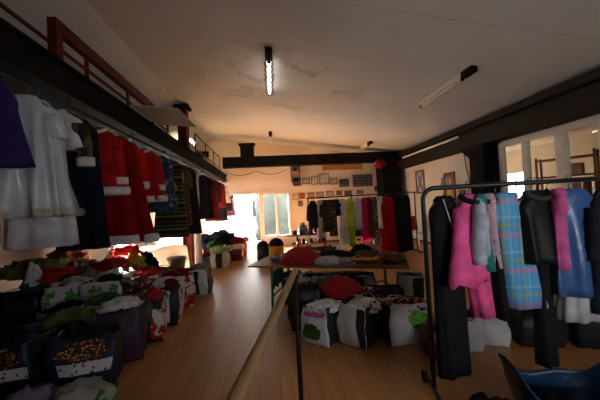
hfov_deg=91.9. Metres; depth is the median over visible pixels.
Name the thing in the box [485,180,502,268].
blouse
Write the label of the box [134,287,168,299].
garment
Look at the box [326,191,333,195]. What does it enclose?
wall picture
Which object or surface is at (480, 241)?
shirt
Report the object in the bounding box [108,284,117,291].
print
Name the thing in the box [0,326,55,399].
shopping bag
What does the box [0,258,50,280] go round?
garment
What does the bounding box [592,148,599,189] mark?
storage shelf
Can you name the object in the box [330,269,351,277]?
shopping bag
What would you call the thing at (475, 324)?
shopping bag
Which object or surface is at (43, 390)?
garment
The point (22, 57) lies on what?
beam
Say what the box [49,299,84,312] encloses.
garment
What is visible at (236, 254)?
shopping bag
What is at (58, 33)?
railing
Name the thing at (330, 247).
bundle
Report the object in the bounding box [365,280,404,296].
shopping bag
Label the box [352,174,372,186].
collage
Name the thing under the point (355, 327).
shopping bag
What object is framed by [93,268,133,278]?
garment
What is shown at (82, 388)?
garment
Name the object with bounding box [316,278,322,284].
print
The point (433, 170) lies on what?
wall
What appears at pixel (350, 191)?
wall picture
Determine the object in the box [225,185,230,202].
shirt
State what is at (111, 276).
garment
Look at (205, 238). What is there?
garment
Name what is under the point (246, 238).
garment
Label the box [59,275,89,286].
garment
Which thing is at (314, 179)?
print
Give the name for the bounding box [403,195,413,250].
dress
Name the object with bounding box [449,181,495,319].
robe
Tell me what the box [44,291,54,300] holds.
print
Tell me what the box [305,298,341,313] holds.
garment
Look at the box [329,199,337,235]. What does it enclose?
patterned blouse
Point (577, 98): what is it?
beam
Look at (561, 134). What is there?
window
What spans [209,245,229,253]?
garment
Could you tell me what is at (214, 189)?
dress
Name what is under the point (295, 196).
wall picture
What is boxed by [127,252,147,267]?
garment
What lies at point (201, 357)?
floor
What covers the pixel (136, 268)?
garment
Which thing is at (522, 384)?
bag
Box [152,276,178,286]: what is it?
garment
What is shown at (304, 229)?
box
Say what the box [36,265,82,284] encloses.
garment
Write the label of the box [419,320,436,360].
shopping bag
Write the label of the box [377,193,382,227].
blouse
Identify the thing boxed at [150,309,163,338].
print
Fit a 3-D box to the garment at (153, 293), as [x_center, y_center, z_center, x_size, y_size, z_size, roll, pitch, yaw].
[-2.031,1.311,4.041,0.222,0.217,0.276,-4,-1,33]
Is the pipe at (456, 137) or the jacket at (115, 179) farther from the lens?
the pipe at (456, 137)
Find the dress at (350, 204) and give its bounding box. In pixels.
[347,198,356,247]
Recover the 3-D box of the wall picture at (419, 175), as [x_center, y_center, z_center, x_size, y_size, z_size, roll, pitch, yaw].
[4.771,-0.714,11.517,0.030,0.920,0.660,-3,-1,-5]
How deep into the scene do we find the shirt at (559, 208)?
2.23 m
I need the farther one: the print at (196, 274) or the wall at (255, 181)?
the wall at (255, 181)
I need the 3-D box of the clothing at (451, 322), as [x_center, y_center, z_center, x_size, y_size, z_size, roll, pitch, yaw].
[1.266,0.656,2.455,0.327,1.613,0.175,-3,-1,-19]
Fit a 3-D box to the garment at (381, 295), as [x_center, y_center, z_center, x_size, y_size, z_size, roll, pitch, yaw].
[1.131,1.310,4.093,0.572,0.118,0.481,-3,-1,-5]
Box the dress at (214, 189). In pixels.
[207,176,217,206]
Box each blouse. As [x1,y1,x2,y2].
[217,180,225,207]
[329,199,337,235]
[332,197,340,215]
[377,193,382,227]
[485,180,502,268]
[518,177,558,264]
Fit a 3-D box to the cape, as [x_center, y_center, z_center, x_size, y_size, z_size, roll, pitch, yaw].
[-2.926,-0.058,9.627,0.494,1.510,0.217,-3,-1,-12]
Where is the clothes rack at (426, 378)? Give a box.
[420,176,599,399]
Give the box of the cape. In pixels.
[205,177,219,221]
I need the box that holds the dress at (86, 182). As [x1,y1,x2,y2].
[56,109,110,250]
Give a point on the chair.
(412, 217)
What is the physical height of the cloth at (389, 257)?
0.152 m
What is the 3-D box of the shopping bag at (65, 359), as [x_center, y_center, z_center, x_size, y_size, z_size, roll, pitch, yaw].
[-2.184,1.639,2.992,0.637,0.593,0.477,-3,-1,-23]
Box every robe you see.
[0,80,35,167]
[179,160,192,225]
[380,196,398,251]
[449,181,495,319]
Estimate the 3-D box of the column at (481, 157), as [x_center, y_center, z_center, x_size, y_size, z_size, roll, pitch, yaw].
[4.969,0.069,7.972,0.400,3.120,0.970,-3,-1,-5]
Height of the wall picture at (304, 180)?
0.263 m
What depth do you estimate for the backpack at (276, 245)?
8.76 m
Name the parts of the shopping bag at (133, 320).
panel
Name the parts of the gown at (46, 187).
hem trim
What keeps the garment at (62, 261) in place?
on the garment at (78, 263)
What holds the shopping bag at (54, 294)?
on the floor at (201, 357)
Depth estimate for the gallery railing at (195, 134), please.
9.57 m
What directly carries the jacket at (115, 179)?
hanging from the rail at (68, 104)
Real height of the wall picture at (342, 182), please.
0.350 m
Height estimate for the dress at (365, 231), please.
1.544 m
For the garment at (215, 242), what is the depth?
9.55 m
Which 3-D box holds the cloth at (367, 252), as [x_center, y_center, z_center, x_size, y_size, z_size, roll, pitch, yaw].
[1.170,0.965,5.158,0.580,0.139,0.398,-3,-1,16]
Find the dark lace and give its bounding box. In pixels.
[319,250,356,256]
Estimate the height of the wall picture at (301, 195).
0.263 m
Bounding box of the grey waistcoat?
[214,177,222,202]
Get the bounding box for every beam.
[0,17,227,181]
[222,143,402,168]
[396,67,599,169]
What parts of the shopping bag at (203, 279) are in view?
panel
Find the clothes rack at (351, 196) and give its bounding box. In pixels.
[306,191,422,252]
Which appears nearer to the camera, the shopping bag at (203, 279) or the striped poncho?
the striped poncho
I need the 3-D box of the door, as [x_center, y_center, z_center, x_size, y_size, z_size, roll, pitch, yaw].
[-2.998,0.922,12.801,2.620,2.420,0.150,-3,-1,-5]
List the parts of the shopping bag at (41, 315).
panel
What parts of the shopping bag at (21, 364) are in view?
panel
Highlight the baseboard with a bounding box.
[292,238,372,244]
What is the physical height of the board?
0.035 m
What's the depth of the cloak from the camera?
9.58 m
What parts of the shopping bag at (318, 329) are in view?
panel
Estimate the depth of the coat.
8.45 m
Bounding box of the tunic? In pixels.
[58,99,94,166]
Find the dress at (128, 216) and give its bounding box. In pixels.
[105,130,159,244]
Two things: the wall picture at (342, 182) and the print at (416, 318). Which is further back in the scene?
the wall picture at (342, 182)
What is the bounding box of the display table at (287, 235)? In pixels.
[286,234,326,245]
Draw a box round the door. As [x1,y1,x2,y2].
[201,192,262,240]
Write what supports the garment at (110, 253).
on the draped table at (161, 252)
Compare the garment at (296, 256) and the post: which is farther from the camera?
the post
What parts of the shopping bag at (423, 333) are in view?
panel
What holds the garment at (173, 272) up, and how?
in the shopping bag at (188, 282)
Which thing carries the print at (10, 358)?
attached to the shopping bag at (21, 364)
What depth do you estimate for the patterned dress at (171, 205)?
5.22 m
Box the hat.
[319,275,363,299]
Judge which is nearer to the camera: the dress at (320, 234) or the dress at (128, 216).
the dress at (128, 216)
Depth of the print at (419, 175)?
11.54 m
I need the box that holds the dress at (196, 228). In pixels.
[187,168,201,233]
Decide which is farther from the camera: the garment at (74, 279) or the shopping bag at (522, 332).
the garment at (74, 279)
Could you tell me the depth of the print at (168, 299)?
4.41 m
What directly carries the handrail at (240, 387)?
on the floor at (201, 357)
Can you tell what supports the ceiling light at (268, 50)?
attached to the ceiling at (349, 74)
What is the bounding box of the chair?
[411,216,427,246]
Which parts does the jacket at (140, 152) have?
hem trim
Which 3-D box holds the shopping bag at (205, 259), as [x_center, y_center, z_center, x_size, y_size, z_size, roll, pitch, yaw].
[-2.861,1.873,8.879,0.462,0.392,0.510,-3,-1,-5]
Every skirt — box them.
[219,184,227,220]
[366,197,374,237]
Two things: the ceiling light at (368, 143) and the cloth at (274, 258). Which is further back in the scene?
the ceiling light at (368, 143)
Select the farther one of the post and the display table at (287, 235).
the display table at (287, 235)
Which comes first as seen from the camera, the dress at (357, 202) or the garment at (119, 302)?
the garment at (119, 302)
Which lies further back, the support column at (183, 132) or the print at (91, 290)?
the support column at (183, 132)
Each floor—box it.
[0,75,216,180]
[116,239,599,399]
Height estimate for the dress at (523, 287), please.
1.043 m
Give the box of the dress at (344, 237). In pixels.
[339,197,349,247]
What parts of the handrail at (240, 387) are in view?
post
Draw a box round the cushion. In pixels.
[411,216,417,229]
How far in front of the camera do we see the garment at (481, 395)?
2.22 m
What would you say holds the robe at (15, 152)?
hanging from the rail at (68, 104)
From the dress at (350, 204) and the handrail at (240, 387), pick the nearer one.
the handrail at (240, 387)
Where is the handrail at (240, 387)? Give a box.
[226,267,303,399]
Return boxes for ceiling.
[0,0,599,151]
[506,125,597,152]
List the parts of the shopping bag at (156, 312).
panel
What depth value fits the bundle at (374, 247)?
9.09 m
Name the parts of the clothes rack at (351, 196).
post, post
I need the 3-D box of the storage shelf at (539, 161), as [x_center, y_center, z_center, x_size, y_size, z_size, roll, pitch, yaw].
[7.579,0.119,8.054,0.450,2.750,1.450,-2,-1,-35]
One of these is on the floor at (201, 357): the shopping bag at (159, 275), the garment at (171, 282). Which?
the shopping bag at (159, 275)
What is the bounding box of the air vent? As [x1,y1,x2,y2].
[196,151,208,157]
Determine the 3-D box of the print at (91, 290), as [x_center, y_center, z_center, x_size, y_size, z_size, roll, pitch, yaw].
[-3.291,1.434,4.599,0.144,0.142,0.034,-4,-1,-6]
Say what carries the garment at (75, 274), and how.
on the shopping bag
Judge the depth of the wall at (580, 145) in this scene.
9.74 m
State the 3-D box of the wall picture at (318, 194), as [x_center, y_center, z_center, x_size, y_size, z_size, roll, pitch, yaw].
[0.908,-0.250,13.138,0.350,0.219,0.030,-3,-1,-5]
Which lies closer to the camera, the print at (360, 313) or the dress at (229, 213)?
the print at (360, 313)
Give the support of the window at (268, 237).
in the wall at (255, 181)
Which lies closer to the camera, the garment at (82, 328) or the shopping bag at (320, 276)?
the garment at (82, 328)
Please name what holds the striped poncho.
hanging from the rail at (68, 104)
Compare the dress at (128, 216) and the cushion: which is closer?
the dress at (128, 216)
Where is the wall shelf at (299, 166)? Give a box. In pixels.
[291,166,300,182]
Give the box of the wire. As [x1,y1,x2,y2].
[226,170,285,175]
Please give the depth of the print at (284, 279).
5.11 m
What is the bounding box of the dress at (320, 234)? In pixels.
[317,198,326,237]
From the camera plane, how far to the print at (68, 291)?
4.65 m
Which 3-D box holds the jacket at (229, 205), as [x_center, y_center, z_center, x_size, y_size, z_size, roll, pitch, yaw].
[-3.235,-0.127,12.810,0.579,1.227,0.220,-3,-1,-8]
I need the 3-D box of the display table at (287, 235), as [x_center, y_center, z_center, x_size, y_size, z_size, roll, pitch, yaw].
[0.223,1.548,10.030,1.350,0.735,0.600,-3,-1,-4]
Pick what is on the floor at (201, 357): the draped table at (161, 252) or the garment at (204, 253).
the draped table at (161, 252)
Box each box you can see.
[298,227,307,233]
[571,162,584,174]
[572,181,592,193]
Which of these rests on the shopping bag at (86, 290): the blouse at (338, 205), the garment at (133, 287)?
the garment at (133, 287)
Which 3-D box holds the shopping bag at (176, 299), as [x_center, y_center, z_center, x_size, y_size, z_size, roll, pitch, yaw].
[-2.125,1.640,4.632,0.499,0.632,0.543,-3,-1,-14]
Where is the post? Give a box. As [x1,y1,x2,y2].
[494,142,500,192]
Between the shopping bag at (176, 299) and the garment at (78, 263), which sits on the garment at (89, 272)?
the garment at (78, 263)
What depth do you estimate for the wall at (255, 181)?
13.03 m
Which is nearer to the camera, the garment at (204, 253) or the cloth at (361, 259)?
the cloth at (361, 259)
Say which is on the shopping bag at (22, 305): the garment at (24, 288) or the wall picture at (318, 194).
the garment at (24, 288)
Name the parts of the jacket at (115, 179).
hem trim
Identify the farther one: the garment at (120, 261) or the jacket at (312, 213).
the jacket at (312, 213)
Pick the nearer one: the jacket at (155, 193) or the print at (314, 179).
the jacket at (155, 193)
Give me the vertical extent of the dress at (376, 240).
1.832 m
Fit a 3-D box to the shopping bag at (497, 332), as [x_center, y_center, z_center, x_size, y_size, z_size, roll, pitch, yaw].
[2.263,1.503,3.499,0.405,0.407,0.454,-3,-1,19]
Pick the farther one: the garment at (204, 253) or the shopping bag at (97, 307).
the garment at (204, 253)
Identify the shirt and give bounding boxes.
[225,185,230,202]
[470,180,495,271]
[542,177,570,270]
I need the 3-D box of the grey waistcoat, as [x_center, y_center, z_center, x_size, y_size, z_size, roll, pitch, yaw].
[-2.979,-0.348,10.101,0.507,0.906,0.229,-3,-1,5]
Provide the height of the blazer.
1.154 m
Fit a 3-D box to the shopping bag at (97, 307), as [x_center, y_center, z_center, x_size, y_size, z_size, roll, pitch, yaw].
[-2.741,1.691,4.047,0.593,0.579,0.504,-2,-1,-21]
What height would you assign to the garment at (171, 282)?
0.164 m
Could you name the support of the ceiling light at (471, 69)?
attached to the ceiling at (349, 74)
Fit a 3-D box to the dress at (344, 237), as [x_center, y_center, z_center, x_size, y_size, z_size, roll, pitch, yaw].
[1.425,0.690,9.458,0.354,1.686,0.221,-3,-1,-5]
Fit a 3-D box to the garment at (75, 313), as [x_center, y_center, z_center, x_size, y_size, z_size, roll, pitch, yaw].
[-2.837,1.430,3.581,0.646,0.184,0.404,-3,-1,-19]
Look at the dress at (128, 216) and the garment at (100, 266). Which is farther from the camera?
the garment at (100, 266)
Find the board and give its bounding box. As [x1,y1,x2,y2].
[131,105,195,126]
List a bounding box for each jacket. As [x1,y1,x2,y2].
[94,120,130,195]
[122,131,149,188]
[141,143,167,201]
[226,195,232,210]
[306,199,317,227]
[325,199,333,224]
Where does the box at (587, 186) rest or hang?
on the storage shelf at (539, 161)
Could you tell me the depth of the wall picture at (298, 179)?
13.05 m
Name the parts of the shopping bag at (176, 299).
panel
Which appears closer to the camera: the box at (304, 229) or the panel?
the box at (304, 229)
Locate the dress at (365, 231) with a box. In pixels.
[361,197,371,241]
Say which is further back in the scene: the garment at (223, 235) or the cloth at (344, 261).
the garment at (223, 235)
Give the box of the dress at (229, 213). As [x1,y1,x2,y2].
[227,196,235,215]
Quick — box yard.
[157,238,259,246]
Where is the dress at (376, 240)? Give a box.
[371,193,379,247]
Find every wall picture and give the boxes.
[292,194,298,199]
[293,178,300,185]
[299,193,304,198]
[302,178,309,183]
[311,176,317,184]
[316,192,323,196]
[319,173,328,183]
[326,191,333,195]
[330,177,337,183]
[339,179,348,186]
[344,190,351,195]
[415,169,424,193]
[443,171,456,199]
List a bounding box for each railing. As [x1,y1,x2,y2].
[0,2,168,133]
[194,133,220,169]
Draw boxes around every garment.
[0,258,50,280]
[1,381,58,399]
[18,283,47,293]
[24,261,41,286]
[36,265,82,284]
[39,306,95,328]
[45,250,91,260]
[45,257,69,266]
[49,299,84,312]
[50,375,119,399]
[57,273,80,281]
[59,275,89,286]
[65,258,98,268]
[65,318,106,338]
[77,267,105,277]
[84,291,121,307]
[90,257,111,270]
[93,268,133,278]
[94,295,141,313]
[97,273,125,281]
[105,255,134,270]
[106,245,122,258]
[112,244,142,255]
[122,276,155,295]
[124,265,155,277]
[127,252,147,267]
[134,266,163,276]
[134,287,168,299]
[139,251,158,266]
[144,286,163,300]
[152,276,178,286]
[162,267,191,276]
[163,278,179,289]
[190,263,207,270]
[201,233,212,244]
[202,250,210,256]
[206,239,225,247]
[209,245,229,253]
[210,229,236,241]
[223,245,233,250]
[227,236,244,244]
[232,243,244,248]
[240,236,248,241]
[278,246,321,265]
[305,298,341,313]
[350,297,382,314]
[362,287,387,297]
[387,295,431,311]
[467,391,508,399]
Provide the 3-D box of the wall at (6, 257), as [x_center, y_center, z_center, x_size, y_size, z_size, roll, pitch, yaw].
[-6.010,0.557,5.243,0.200,3.200,14.400,-3,-1,-5]
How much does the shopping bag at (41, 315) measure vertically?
0.476 m
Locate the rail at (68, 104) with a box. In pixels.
[0,70,225,183]
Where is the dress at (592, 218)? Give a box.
[584,187,599,314]
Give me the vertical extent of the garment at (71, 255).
0.430 m
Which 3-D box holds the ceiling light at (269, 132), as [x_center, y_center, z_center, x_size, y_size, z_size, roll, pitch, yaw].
[-1.198,-2.478,11.748,0.130,0.140,1.900,-3,-1,-5]
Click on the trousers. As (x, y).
(503, 313)
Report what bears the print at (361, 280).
attached to the shopping bag at (364, 278)
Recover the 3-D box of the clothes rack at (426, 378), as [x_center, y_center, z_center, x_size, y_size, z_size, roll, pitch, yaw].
[1.943,0.730,2.358,1.770,1.918,0.692,-3,-1,9]
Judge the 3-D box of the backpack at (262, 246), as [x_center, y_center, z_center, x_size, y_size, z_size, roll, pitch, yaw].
[-1.156,1.603,9.081,0.399,0.737,0.437,-3,-1,-5]
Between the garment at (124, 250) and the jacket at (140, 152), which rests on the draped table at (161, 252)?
the garment at (124, 250)
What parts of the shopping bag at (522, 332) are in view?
panel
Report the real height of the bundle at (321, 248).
0.469 m
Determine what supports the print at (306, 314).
attached to the shopping bag at (318, 329)
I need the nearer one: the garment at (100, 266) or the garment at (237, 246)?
the garment at (100, 266)
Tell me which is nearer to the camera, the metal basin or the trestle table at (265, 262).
the trestle table at (265, 262)
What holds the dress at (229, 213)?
hanging from the rail at (68, 104)
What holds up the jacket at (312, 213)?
hanging from the clothes rack at (351, 196)
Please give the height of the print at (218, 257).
0.480 m
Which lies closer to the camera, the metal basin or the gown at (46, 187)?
the gown at (46, 187)
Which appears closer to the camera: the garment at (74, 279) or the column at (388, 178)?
the garment at (74, 279)
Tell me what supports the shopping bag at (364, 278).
on the floor at (201, 357)
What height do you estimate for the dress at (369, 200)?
1.457 m
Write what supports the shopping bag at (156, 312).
on the floor at (201, 357)
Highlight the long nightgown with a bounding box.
[3,88,79,250]
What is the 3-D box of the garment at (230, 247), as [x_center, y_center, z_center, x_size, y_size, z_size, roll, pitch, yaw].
[-2.314,1.494,9.095,0.481,0.194,0.512,-3,-1,26]
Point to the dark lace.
(340, 253)
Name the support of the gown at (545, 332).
hanging from the clothes rack at (426, 378)
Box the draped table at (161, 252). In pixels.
[140,244,189,267]
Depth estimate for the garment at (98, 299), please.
3.99 m
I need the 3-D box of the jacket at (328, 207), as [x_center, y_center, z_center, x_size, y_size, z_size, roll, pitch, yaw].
[0.948,0.344,9.433,0.468,0.937,0.208,-3,-1,-5]
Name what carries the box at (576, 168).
on the storage shelf at (539, 161)
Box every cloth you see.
[270,254,281,262]
[273,268,283,288]
[314,255,340,264]
[335,257,356,265]
[348,254,383,265]
[352,250,379,254]
[376,251,406,264]
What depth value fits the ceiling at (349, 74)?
5.19 m
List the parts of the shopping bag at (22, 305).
panel, panel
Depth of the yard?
15.54 m
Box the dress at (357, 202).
[354,196,362,236]
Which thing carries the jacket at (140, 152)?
hanging from the rail at (68, 104)
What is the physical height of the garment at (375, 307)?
0.118 m
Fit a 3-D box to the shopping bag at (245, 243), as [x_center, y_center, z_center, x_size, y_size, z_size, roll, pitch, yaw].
[-2.256,1.746,10.783,0.527,0.654,0.558,-3,-1,-26]
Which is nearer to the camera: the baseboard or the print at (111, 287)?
the print at (111, 287)
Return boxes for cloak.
[395,195,406,252]
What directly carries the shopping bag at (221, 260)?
on the floor at (201, 357)
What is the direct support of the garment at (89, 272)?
on the garment at (75, 274)
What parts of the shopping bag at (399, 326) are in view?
panel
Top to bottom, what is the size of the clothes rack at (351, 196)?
1.997 m
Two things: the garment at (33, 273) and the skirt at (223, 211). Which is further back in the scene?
the skirt at (223, 211)
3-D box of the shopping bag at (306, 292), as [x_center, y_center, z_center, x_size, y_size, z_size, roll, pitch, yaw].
[0.083,1.541,4.216,0.539,0.598,0.518,-5,-1,2]
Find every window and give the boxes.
[153,212,174,245]
[252,201,255,216]
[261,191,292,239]
[498,116,599,201]
[514,173,517,194]
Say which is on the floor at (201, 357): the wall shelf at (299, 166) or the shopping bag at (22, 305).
the shopping bag at (22, 305)
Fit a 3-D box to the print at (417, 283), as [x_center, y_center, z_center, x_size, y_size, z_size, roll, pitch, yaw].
[1.829,1.468,4.487,0.175,0.521,0.066,-1,0,14]
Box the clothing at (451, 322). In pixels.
[428,183,471,380]
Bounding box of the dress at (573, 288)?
[550,175,599,323]
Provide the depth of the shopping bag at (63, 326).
3.34 m
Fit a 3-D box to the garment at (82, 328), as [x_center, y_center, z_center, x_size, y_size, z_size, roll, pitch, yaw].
[-2.268,1.350,3.058,0.593,0.163,0.346,-4,-1,36]
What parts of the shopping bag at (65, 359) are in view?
panel, handle, panel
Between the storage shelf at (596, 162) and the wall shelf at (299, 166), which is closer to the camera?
the storage shelf at (596, 162)
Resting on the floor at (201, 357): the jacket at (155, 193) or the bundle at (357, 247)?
the bundle at (357, 247)
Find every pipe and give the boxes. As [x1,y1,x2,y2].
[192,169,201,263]
[402,136,458,157]
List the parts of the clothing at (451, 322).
cord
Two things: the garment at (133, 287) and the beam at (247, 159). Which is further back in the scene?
the beam at (247, 159)
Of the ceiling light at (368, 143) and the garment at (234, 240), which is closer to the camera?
the garment at (234, 240)
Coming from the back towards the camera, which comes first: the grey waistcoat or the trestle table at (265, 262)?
the grey waistcoat
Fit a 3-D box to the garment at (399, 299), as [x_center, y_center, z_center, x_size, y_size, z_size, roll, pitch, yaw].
[1.370,1.289,3.669,0.581,0.124,0.418,-3,-1,-5]
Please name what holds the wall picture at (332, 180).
attached to the wall at (255, 181)
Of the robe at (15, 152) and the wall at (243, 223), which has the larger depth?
the wall at (243, 223)
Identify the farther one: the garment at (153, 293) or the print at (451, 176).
the print at (451, 176)
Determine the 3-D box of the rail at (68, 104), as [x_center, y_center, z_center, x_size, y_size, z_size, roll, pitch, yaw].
[-2.716,-0.883,7.046,0.036,0.107,11.300,-3,-1,-5]
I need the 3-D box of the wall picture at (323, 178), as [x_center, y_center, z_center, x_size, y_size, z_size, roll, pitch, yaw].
[1.093,-0.955,13.172,0.438,0.482,0.030,-3,-1,-5]
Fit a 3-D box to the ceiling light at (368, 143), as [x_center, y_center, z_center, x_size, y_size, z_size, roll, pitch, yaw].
[2.620,-2.177,12.054,0.130,0.140,2.000,-3,-1,-5]
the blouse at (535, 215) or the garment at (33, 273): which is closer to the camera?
the blouse at (535, 215)
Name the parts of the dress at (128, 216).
hem trim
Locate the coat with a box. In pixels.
[199,173,213,218]
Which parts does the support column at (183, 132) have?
cap plate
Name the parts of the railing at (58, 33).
corner post, post, rail, post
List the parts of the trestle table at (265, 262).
leg, leg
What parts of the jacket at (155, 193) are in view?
hem trim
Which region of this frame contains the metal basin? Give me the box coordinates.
[166,255,187,267]
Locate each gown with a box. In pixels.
[0,83,84,219]
[533,177,559,368]
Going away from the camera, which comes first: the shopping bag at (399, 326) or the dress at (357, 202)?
the shopping bag at (399, 326)
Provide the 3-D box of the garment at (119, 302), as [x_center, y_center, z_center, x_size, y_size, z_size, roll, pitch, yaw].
[-2.240,1.301,3.612,0.538,0.180,0.392,-3,-1,-18]
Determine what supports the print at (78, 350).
on the shopping bag at (65, 359)
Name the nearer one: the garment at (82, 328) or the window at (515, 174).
the garment at (82, 328)
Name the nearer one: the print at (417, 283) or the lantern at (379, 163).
the print at (417, 283)
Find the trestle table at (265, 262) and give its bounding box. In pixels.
[248,256,409,308]
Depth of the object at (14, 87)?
3.40 m
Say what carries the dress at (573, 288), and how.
hanging from the clothes rack at (426, 378)
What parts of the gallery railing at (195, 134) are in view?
post, rail, rail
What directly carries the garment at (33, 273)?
on the garment at (24, 288)
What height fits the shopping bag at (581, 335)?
0.483 m
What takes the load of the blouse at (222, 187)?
hanging from the rail at (68, 104)
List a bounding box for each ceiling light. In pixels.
[264,46,273,95]
[268,131,271,144]
[355,141,372,152]
[418,65,477,107]
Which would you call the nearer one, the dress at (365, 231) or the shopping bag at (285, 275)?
the shopping bag at (285, 275)
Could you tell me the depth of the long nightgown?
2.41 m
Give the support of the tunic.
hanging from the rail at (68, 104)
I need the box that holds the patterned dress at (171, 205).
[148,153,178,212]
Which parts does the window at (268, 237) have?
sill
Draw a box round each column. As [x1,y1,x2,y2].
[173,104,194,266]
[376,162,402,238]
[459,143,496,193]
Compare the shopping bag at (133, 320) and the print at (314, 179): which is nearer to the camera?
the shopping bag at (133, 320)
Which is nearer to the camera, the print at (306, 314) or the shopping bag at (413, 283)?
the print at (306, 314)
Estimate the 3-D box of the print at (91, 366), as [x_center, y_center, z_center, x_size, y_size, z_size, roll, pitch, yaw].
[-2.080,1.620,2.804,0.458,0.132,0.035,-3,-1,-22]
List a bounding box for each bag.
[0,288,19,322]
[0,291,43,322]
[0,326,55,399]
[35,307,54,320]
[35,314,95,337]
[40,277,96,310]
[43,322,126,386]
[79,276,133,300]
[80,296,125,310]
[96,299,147,362]
[131,273,160,295]
[145,296,168,342]
[151,281,184,325]
[162,271,195,307]
[189,266,213,295]
[202,254,210,265]
[210,252,230,268]
[229,245,242,260]
[243,242,246,255]
[281,270,301,304]
[287,282,322,330]
[298,271,315,283]
[301,298,338,347]
[311,271,333,284]
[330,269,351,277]
[336,292,380,350]
[352,269,375,286]
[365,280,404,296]
[378,295,427,346]
[395,270,425,299]
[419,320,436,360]
[467,304,510,346]
[467,308,484,352]
[498,353,599,399]
[507,306,568,347]
[568,322,599,349]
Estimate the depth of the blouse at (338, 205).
9.39 m
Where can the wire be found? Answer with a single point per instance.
(284, 170)
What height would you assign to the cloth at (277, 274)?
0.352 m
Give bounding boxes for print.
[0,348,20,369]
[0,367,27,382]
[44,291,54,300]
[50,338,108,363]
[55,356,112,377]
[65,288,73,295]
[87,286,96,294]
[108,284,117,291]
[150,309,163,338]
[167,291,169,322]
[192,271,199,294]
[215,253,221,267]
[282,277,288,286]
[303,309,324,317]
[303,323,319,339]
[312,177,317,183]
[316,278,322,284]
[355,277,364,286]
[356,309,365,349]
[408,309,427,329]
[412,278,423,298]
[416,172,423,191]
[445,174,453,197]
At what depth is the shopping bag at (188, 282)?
5.25 m
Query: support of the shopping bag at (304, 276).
on the floor at (201, 357)
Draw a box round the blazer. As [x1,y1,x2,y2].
[319,198,330,231]
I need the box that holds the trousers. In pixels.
[490,180,525,321]
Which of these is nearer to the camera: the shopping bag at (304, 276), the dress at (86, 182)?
the dress at (86, 182)
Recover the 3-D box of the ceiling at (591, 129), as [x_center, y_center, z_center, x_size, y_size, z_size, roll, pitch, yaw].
[6.906,-1.916,8.488,3.450,0.100,12.500,-3,-1,-5]
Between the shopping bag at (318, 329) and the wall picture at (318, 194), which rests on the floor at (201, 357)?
the shopping bag at (318, 329)
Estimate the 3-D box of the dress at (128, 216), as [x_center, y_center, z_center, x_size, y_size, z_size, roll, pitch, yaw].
[-2.381,-0.185,3.809,0.950,1.514,0.363,-3,-1,-5]
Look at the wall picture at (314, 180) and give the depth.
13.13 m
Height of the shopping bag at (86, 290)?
0.710 m
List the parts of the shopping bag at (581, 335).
panel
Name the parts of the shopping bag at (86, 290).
panel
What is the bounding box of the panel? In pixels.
[322,163,361,170]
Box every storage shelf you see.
[535,154,597,195]
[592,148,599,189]
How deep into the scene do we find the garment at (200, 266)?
6.09 m
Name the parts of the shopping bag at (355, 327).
panel, panel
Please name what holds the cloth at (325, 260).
on the trestle table at (265, 262)
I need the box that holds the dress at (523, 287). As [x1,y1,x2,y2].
[495,179,548,309]
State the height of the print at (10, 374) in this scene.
0.112 m
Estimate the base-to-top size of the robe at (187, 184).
1.450 m
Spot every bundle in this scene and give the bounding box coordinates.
[318,246,326,250]
[327,244,335,250]
[350,243,370,251]
[368,242,380,251]
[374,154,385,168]
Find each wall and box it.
[0,220,146,291]
[147,138,379,246]
[157,196,256,243]
[401,114,599,241]
[506,132,598,198]
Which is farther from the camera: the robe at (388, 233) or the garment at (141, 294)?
the robe at (388, 233)
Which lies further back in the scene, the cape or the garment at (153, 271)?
the cape
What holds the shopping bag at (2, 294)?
on the floor at (201, 357)
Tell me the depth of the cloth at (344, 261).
4.65 m
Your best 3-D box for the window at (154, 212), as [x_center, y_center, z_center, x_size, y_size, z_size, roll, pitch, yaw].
[-5.486,1.018,12.577,1.600,2.240,0.080,-3,-1,-5]
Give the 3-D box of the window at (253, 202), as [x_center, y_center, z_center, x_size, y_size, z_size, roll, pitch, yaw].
[-2.633,0.509,16.935,0.280,0.950,0.070,-3,-1,-5]
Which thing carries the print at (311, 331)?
attached to the shopping bag at (318, 329)
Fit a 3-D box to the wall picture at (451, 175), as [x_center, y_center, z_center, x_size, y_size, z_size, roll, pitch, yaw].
[4.967,-0.448,9.630,0.030,0.940,0.600,-3,-1,-5]
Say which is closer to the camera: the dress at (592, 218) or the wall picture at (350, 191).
the dress at (592, 218)
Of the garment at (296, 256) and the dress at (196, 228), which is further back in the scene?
the dress at (196, 228)
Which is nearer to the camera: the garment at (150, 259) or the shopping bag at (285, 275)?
the shopping bag at (285, 275)
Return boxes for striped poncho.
[154,156,189,237]

